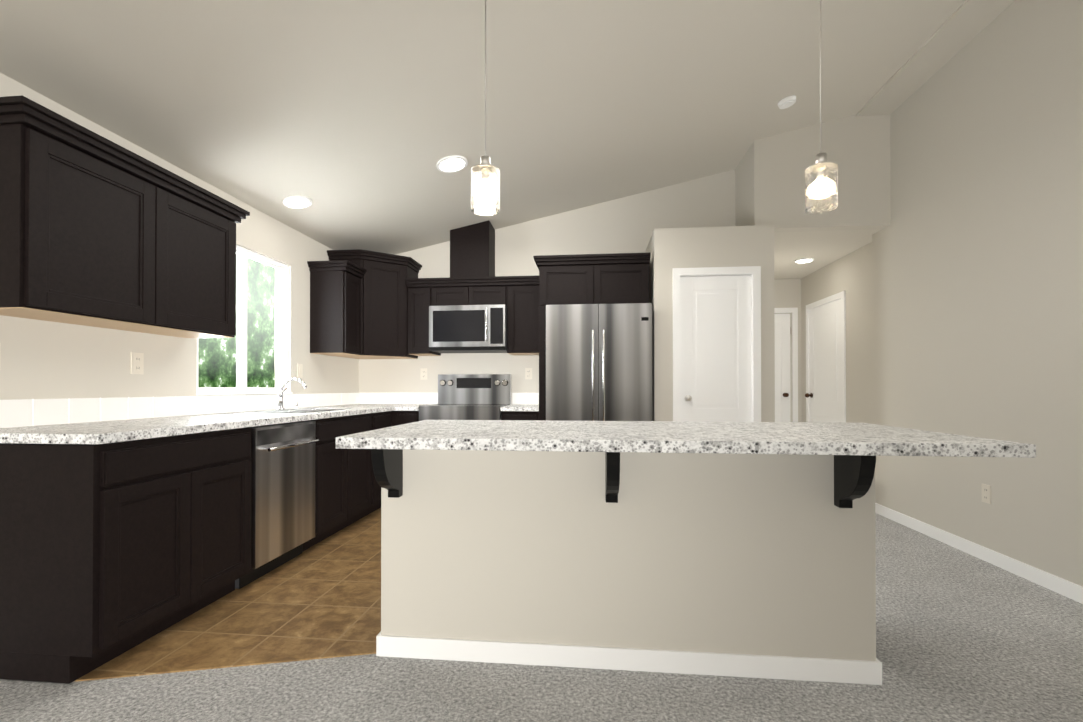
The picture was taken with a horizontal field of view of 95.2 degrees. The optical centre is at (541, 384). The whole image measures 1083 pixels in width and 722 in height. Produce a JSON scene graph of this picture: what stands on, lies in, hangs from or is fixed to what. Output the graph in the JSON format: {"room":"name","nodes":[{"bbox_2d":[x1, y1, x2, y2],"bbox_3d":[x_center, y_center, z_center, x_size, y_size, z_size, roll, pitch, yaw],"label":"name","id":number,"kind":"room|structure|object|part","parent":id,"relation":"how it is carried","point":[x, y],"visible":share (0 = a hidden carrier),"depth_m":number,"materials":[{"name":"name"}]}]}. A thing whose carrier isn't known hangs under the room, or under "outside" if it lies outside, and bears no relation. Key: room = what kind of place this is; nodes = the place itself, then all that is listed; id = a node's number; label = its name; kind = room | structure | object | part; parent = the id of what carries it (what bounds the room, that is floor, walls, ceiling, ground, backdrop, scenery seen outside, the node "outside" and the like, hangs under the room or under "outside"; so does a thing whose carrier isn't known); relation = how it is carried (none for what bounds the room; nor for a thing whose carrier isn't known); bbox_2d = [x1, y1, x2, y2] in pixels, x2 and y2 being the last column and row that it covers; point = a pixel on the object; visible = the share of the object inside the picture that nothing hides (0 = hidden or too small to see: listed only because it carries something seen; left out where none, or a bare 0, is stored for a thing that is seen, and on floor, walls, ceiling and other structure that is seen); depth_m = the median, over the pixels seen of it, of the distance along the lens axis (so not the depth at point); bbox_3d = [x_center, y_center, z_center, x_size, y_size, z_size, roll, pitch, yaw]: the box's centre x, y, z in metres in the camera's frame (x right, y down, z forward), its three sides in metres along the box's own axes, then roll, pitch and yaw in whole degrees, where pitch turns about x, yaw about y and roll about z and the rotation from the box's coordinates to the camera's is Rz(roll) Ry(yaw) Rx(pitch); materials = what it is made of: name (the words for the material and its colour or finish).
{"room":"kitchen","nodes":[
{"label":"kitchen","id":0,"kind":"room"},
{"bbox_2d":[0,73,358,428],"bbox_3d":[-2.434,-0.819,1.426,0.140,3.900,8.120,0,0,6],"label":"wall","id":1,"kind":"structure","parent":0,"point":[40,359],"depth_m":2.78,"materials":[{"name":"beige paint"}]},
{"bbox_2d":[0,95,249,337],"bbox_3d":[-2.066,-0.686,2.482,0.373,0.788,1.238,0,0,6],"label":"upper cabinet","id":2,"kind":"object","parent":1,"relation":"attached to","point":[97,230],"visible":1,"depth_m":2.22,"materials":[{"name":"brown wood"}]},
{"bbox_2d":[131,352,143,373],"bbox_3d":[-2.227,-0.117,2.723,0.007,0.118,0.072,0,0,6],"label":"electrical outlet","id":3,"kind":"object","parent":1,"relation":"attached to","point":[137,363],"visible":1,"depth_m":2.72,"materials":[{"name":"beige plastic"}]},
{"bbox_2d":[0,393,359,427],"bbox_3d":[-2.133,0.134,3.609,0.011,0.119,3.419,0,0,6],"label":"backsplash","id":4,"kind":"structure","parent":1,"relation":"attached to","point":[24,412],"depth_m":2.73,"materials":[{"name":"white tile"}]},
{"bbox_2d":[196,245,292,394],"bbox_3d":[-2.161,-0.462,3.630,0.085,1.068,0.985,0,0,6],"label":"window","id":5,"kind":"structure","parent":1,"relation":"in","point":[243,256],"depth_m":3.60,"materials":[{"name":"white plastic"}]},
{"bbox_2d":[297,364,302,377],"bbox_3d":[-2.071,-0.120,4.239,0.008,0.118,0.072,0,0,6],"label":"light switch","id":6,"kind":"object","parent":1,"relation":"attached to","point":[299,370],"visible":1,"depth_m":4.23,"materials":[{"name":"beige plastic"}]},
{"bbox_2d":[307,260,365,355],"bbox_3d":[-1.859,-0.682,4.509,0.373,0.808,0.363,0,0,6],"label":"upper cabinet","id":7,"kind":"object","parent":1,"relation":"attached to","point":[335,307],"visible":1,"depth_m":4.38,"materials":[{"name":"brown wood"}]},
{"bbox_2d":[75,508,380,681],"bbox_3d":[-0.385,1.142,3.445,3.523,0.006,3.380,0,0,6],"label":"floor","id":8,"kind":"structure","parent":0,"point":[321,600],"depth_m":2.37,"materials":[{"name":"brown tile"}]},
{"bbox_2d":[0,427,251,683],"bbox_3d":[-1.943,0.682,2.320,0.647,0.900,0.869,0,0,6],"label":"base cabinet","id":9,"kind":"object","parent":8,"relation":"on","point":[109,552],"depth_m":1.92,"materials":[{"name":"brown wood"}]},
{"bbox_2d":[0,404,430,444],"bbox_3d":[-1.694,0.215,3.562,0.893,0.039,3.419,0,0,6],"label":"countertop","id":10,"kind":"structure","parent":9,"relation":"on","point":[104,432],"depth_m":2.33,"materials":[{"name":"stone"}]},
{"bbox_2d":[276,377,306,409],"bbox_3d":[-1.848,0.067,3.764,0.240,0.241,0.244,0,0,6],"label":"faucet","id":11,"kind":"object","parent":10,"relation":"on","point":[280,400],"visible":1,"depth_m":3.67,"materials":[{"name":"silver metal"}]},
{"bbox_2d":[255,408,350,412],"bbox_3d":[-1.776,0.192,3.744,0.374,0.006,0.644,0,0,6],"label":"sink","id":12,"kind":"object","parent":10,"relation":"in","point":[302,410],"visible":1,"depth_m":3.68,"materials":[{"name":"silver metal"}]},
{"bbox_2d":[235,421,318,588],"bbox_3d":[-1.817,0.686,3.045,0.656,0.889,0.592,0,0,6],"label":"dishwasher","id":13,"kind":"object","parent":8,"relation":"on","point":[283,458],"visible":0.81,"depth_m":2.95,"materials":[{"name":"grey metal"}]},
{"bbox_2d":[303,413,375,550],"bbox_3d":[-1.794,0.692,3.781,0.647,0.900,0.870,0,0,6],"label":"base cabinet","id":14,"kind":"object","parent":8,"relation":"on","point":[345,480],"depth_m":3.68,"materials":[{"name":"brown wood"}]},
{"bbox_2d":[376,411,391,509],"bbox_3d":[-1.727,0.696,4.431,0.647,0.900,0.436,0,0,6],"label":"base cabinet","id":15,"kind":"object","parent":8,"relation":"on","point":[383,419],"depth_m":4.38,"materials":[{"name":"brown wood"}]},
{"bbox_2d":[404,411,418,423],"bbox_3d":[-1.218,0.699,4.904,0.220,0.900,0.646,0,0,6],"label":"base cabinet","id":16,"kind":"object","parent":8,"relation":"on","point":[409,416],"depth_m":4.59,"materials":[{"name":"brown wood"}]},
{"bbox_2d":[419,374,510,420],"bbox_3d":[-0.727,0.517,4.810,0.764,1.250,0.692,0,0,6],"label":"range","id":17,"kind":"object","parent":8,"relation":"on","point":[474,396],"visible":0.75,"depth_m":5.07,"materials":[{"name":"grey metal"}]},
{"bbox_2d":[501,411,538,419],"bbox_3d":[-0.165,0.698,4.796,0.345,0.899,0.647,0,0,6],"label":"base cabinet","id":18,"kind":"object","parent":8,"relation":"on","point":[519,415],"visible":0.04,"depth_m":4.49,"materials":[{"name":"brown wood"}]},
{"bbox_2d":[501,405,538,410],"bbox_3d":[-0.166,0.223,4.792,0.345,0.039,0.662,0,0,6],"label":"countertop","id":19,"kind":"structure","parent":18,"relation":"on","point":[521,408],"depth_m":4.47,"materials":[{"name":"stone"}]},
{"bbox_2d":[539,303,651,420],"bbox_3d":[0.492,0.221,4.636,0.990,1.852,0.838,0,0,6],"label":"fridge","id":20,"kind":"object","parent":8,"relation":"on","point":[599,363],"depth_m":4.28,"materials":[{"name":"grey metal"}]},
{"bbox_3d":[0.040,0.222,4.778,0.062,1.852,0.647,0,0,6],"label":"fridge panel","id":21,"kind":"part","parent":20,"relation":"part of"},
{"bbox_2d":[348,448,881,684],"bbox_3d":[0.317,0.682,2.165,1.987,0.909,0.770,0,0,6],"label":"kitchen island","id":22,"kind":"object","parent":8,"relation":"on","point":[740,549],"depth_m":1.97,"materials":[{"name":"beige paint"}]},
{"bbox_2d":[336,420,1035,457],"bbox_3d":[0.440,0.206,2.090,2.234,0.040,0.960,0,0,6],"label":"island countertop","id":23,"kind":"structure","parent":22,"relation":"on","point":[673,438],"depth_m":1.72,"materials":[{"name":"white stone"}]},
{"bbox_2d":[0,0,1014,254],"bbox_3d":[0.187,-1.896,1.095,5.543,1.217,8.380,0,0,6],"label":"ceiling","id":24,"kind":"structure","parent":0,"point":[354,120],"depth_m":2.95,"materials":[{"name":"grey paint"}]},
{"bbox_2d":[283,196,311,208],"bbox_3d":[-1.833,-1.370,3.714,0.198,0.053,0.200,0,0,6],"label":"recessed light","id":25,"kind":"object","parent":24,"relation":"in","point":[296,202],"visible":1,"depth_m":3.70,"materials":[{"name":"white plastic"}]},
{"bbox_2d":[436,155,467,172],"bbox_3d":[-0.658,-1.624,3.641,0.227,0.059,0.230,0,0,6],"label":"recessed light","id":26,"kind":"object","parent":24,"relation":"in","point":[452,163],"visible":0.98,"depth_m":3.62,"materials":[{"name":"white"}]},
{"bbox_2d":[471,0,499,215],"bbox_3d":[-0.243,-1.258,2.150,0.124,1.004,0.124,0,0,6],"label":"pendant light","id":27,"kind":"object","parent":24,"relation":"hanging from","point":[485,187],"visible":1,"depth_m":2.10,"materials":[{"name":"white glass"}]},
{"bbox_2d":[778,95,795,108],"bbox_3d":[1.872,-2.152,3.772,0.127,0.056,0.130,0,0,6],"label":"smoke detector","id":28,"kind":"object","parent":24,"relation":"attached to","point":[787,102],"visible":1,"depth_m":3.74,"materials":[{"name":"white plastic"}]},
{"bbox_2d":[805,0,837,213],"bbox_3d":[1.202,-1.413,2.128,0.124,1.313,0.124,0,0,6],"label":"pendant light","id":29,"kind":"object","parent":24,"relation":"hanging from","point":[821,184],"visible":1,"depth_m":2.08,"materials":[{"name":"clear glass"}]},
{"bbox_2d":[0,513,1082,721],"bbox_3d":[0.335,1.185,1.934,5.863,0.100,10.120,0,0,6],"label":"floor carpet","id":30,"kind":"object","parent":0,"point":[961,636],"visible":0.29,"depth_m":1.86,"materials":[{"name":"grey carpet"}]},
{"bbox_2d":[359,170,734,404],"bbox_3d":[-0.079,-0.794,5.196,4.060,3.900,0.140,0,0,6],"label":"wall","id":31,"kind":"structure","parent":0,"point":[629,224],"depth_m":5.11,"materials":[{"name":"beige paint"}]},
{"bbox_2d":[327,249,421,358],"bbox_3d":[-1.649,-0.772,4.955,0.701,0.993,0.653,0,0,6],"label":"upper cabinet","id":32,"kind":"object","parent":31,"relation":"attached to","point":[384,311],"visible":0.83,"depth_m":4.80,"materials":[{"name":"brown wood"}]},
{"bbox_2d":[360,393,437,403],"bbox_3d":[-1.507,0.145,5.249,0.863,0.119,0.029,0,0,6],"label":"backsplash","id":33,"kind":"structure","parent":31,"relation":"attached to","point":[365,398],"depth_m":5.26,"materials":[{"name":"white tile"}]},
{"bbox_2d":[420,368,426,379],"bbox_3d":[-1.247,-0.113,5.236,0.072,0.118,0.007,0,0,6],"label":"electrical outlet","id":34,"kind":"object","parent":31,"relation":"attached to","point":[423,373],"visible":1,"depth_m":5.23,"materials":[{"name":"beige plastic"}]},
{"bbox_2d":[406,283,440,355],"bbox_3d":[-1.202,-0.654,5.072,0.246,0.690,0.328,0,0,6],"label":"upper cabinet","id":35,"kind":"object","parent":31,"relation":"attached to","point":[420,295],"depth_m":4.92,"materials":[{"name":"brown wood"}]},
{"bbox_2d":[433,283,472,305],"bbox_3d":[-0.866,-0.887,5.039,0.429,0.225,0.328,0,0,6],"label":"upper cabinet","id":36,"kind":"object","parent":31,"relation":"attached to","point":[444,294],"depth_m":4.88,"materials":[{"name":"brown wood"}]},
{"bbox_2d":[450,220,494,276],"bbox_3d":[-0.699,-1.335,5.041,0.397,0.572,0.298,0,0,6],"label":"cover","id":37,"kind":"object","parent":31,"relation":"in","point":[472,250],"visible":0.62,"depth_m":4.89,"materials":[{"name":"brown wood"}]},
{"bbox_2d":[473,279,508,306],"bbox_3d":[-0.536,-0.887,5.005,0.429,0.225,0.328,0,0,6],"label":"upper cabinet","id":38,"kind":"object","parent":31,"relation":"attached to","point":[485,291],"depth_m":4.84,"materials":[{"name":"brown wood"}]},
{"bbox_2d":[429,304,506,352],"bbox_3d":[-0.707,-0.551,4.960,0.755,0.438,0.447,0,0,6],"label":"over-the-range microwave","id":39,"kind":"object","parent":38,"relation":"attached to","point":[467,328],"visible":1,"depth_m":4.79,"materials":[{"name":"grey metal"}]},
{"bbox_2d":[507,279,538,354],"bbox_3d":[-0.152,-0.655,4.965,0.343,0.690,0.328,0,0,6],"label":"upper cabinet","id":40,"kind":"object","parent":31,"relation":"attached to","point":[518,296],"depth_m":4.81,"materials":[{"name":"brown wood"}]},
{"bbox_2d":[512,393,538,403],"bbox_3d":[-0.133,0.144,5.119,0.343,0.119,0.008,0,0,6],"label":"backsplash","id":41,"kind":"structure","parent":31,"relation":"attached to","point":[517,398],"depth_m":5.12,"materials":[{"name":"white tile"}]},
{"bbox_2d":[525,368,531,378],"bbox_3d":[-0.133,-0.114,5.122,0.072,0.118,0.007,0,0,6],"label":"electrical outlet","id":42,"kind":"object","parent":31,"relation":"attached to","point":[528,373],"visible":1,"depth_m":5.12,"materials":[{"name":"beige plastic"}]},
{"bbox_2d":[533,252,649,306],"bbox_3d":[0.476,-0.932,4.719,1.032,0.446,0.693,0,0,6],"label":"upper cabinet","id":43,"kind":"object","parent":31,"relation":"attached to","point":[617,278],"visible":0.96,"depth_m":4.42,"materials":[{"name":"brown wood"}]},
{"bbox_2d":[646,225,758,420],"bbox_3d":[1.461,-0.107,4.622,0.880,2.520,0.680,0,0,6],"label":"wall","id":44,"kind":"structure","parent":0,"point":[669,249],"depth_m":4.32,"materials":[{"name":"beige paint"}]},
{"bbox_2d":[680,275,750,421],"bbox_3d":[1.516,0.096,4.282,0.609,2.085,0.123,0,0,6],"label":"pantry door","id":45,"kind":"structure","parent":44,"relation":"in","point":[715,348],"depth_m":4.31,"materials":[{"name":"white wood"}]},
{"bbox_2d":[673,266,760,421],"bbox_3d":[1.517,0.068,4.325,0.735,2.165,0.136,0,0,6],"label":"door frame","id":46,"kind":"structure","parent":44,"relation":"attached to","point":[754,272],"depth_m":4.26,"materials":[{"name":"white wood"}]},
{"bbox_2d":[735,136,774,421],"bbox_3d":[2.042,-0.793,5.341,0.130,3.900,2.220,0,0,6],"label":"wall","id":47,"kind":"structure","parent":0,"point":[752,188],"depth_m":4.25,"materials":[{"name":"beige paint"}]},
{"bbox_2d":[774,279,801,421],"bbox_3d":[2.779,-0.096,6.437,1.113,2.520,0.120,0,0,6],"label":"wall","id":48,"kind":"structure","parent":0,"point":[787,293],"depth_m":6.34,"materials":[{"name":"beige paint"}]},
{"bbox_2d":[774,314,790,421],"bbox_3d":[2.846,0.117,6.402,0.754,2.070,0.123,0,0,6],"label":"door","id":49,"kind":"structure","parent":48,"relation":"in","point":[782,364],"depth_m":6.40,"materials":[{"name":"white wood"}]},
{"bbox_2d":[774,308,797,421],"bbox_3d":[2.839,0.088,6.362,0.880,2.150,0.016,0,0,6],"label":"door frame","id":50,"kind":"structure","parent":48,"relation":"attached to","point":[794,311],"depth_m":6.32,"materials":[{"name":"white wood"}]},
{"bbox_2d":[774,229,881,278],"bbox_3d":[2.737,-1.412,5.445,1.233,0.100,2.120,0,0,6],"label":"ceiling","id":51,"kind":"structure","parent":0,"point":[822,249],"depth_m":4.95,"materials":[{"name":"grey paint"}]},
{"bbox_2d":[794,258,813,262],"bbox_3d":[2.870,-1.355,5.401,0.190,0.013,0.190,0,0,6],"label":"recessed light","id":52,"kind":"object","parent":51,"relation":"in","point":[804,260],"visible":1,"depth_m":5.37,"materials":[{"name":"white"}]},
{"bbox_2d":[770,114,890,232],"bbox_3d":[2.504,-2.059,4.347,0.993,1.380,0.120,0,0,6],"label":"wall","id":53,"kind":"structure","parent":0,"point":[855,148],"depth_m":4.28,"materials":[{"name":"beige paint"}]},
{"bbox_2d":[801,242,872,423],"bbox_3d":[3.293,-0.102,5.400,0.120,2.520,2.080,0,0,6],"label":"wall","id":54,"kind":"structure","parent":0,"point":[851,274],"depth_m":5.05,"materials":[{"name":"beige paint"}]},
{"bbox_2d":[805,299,841,421],"bbox_3d":[3.240,0.113,5.682,0.123,2.070,0.814,0,0,6],"label":"hall door","id":55,"kind":"structure","parent":54,"relation":"in","point":[825,356],"depth_m":5.67,"materials":[{"name":"white wood"}]},
{"bbox_2d":[806,291,845,422],"bbox_3d":[3.313,0.084,5.678,0.136,2.150,0.940,0,0,6],"label":"door frame","id":56,"kind":"structure","parent":54,"relation":"attached to","point":[841,295],"depth_m":5.28,"materials":[{"name":"white wood"}]},
{"bbox_2d":[872,0,1082,586],"bbox_3d":[2.692,-0.824,0.681,0.125,3.900,7.680,0,0,6],"label":"wall","id":57,"kind":"structure","parent":0,"point":[977,257],"depth_m":3.14,"materials":[{"name":"beige paint"}]},
{"bbox_2d":[875,503,1082,603],"bbox_3d":[2.624,1.084,0.675,0.014,0.085,7.680,0,0,6],"label":"baseboard","id":58,"kind":"structure","parent":57,"relation":"attached to","point":[1064,587],"depth_m":3.13,"materials":[{"name":"white wood"}]},
{"bbox_2d":[982,484,990,503],"bbox_3d":[2.884,0.707,3.204,0.007,0.118,0.072,0,0,6],"label":"electrical outlet","id":59,"kind":"object","parent":57,"relation":"attached to","point":[986,493],"visible":1,"depth_m":3.20,"materials":[{"name":"beige plastic"}]},
{"label":"outside","id":60,"kind":"structure","parent":0,"visible":0},
{"bbox_2d":[198,253,274,386],"bbox_3d":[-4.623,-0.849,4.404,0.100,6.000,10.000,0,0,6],"label":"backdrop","id":61,"kind":"structure","parent":60,"point":[217,362],"depth_m":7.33,"materials":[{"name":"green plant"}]}
]}

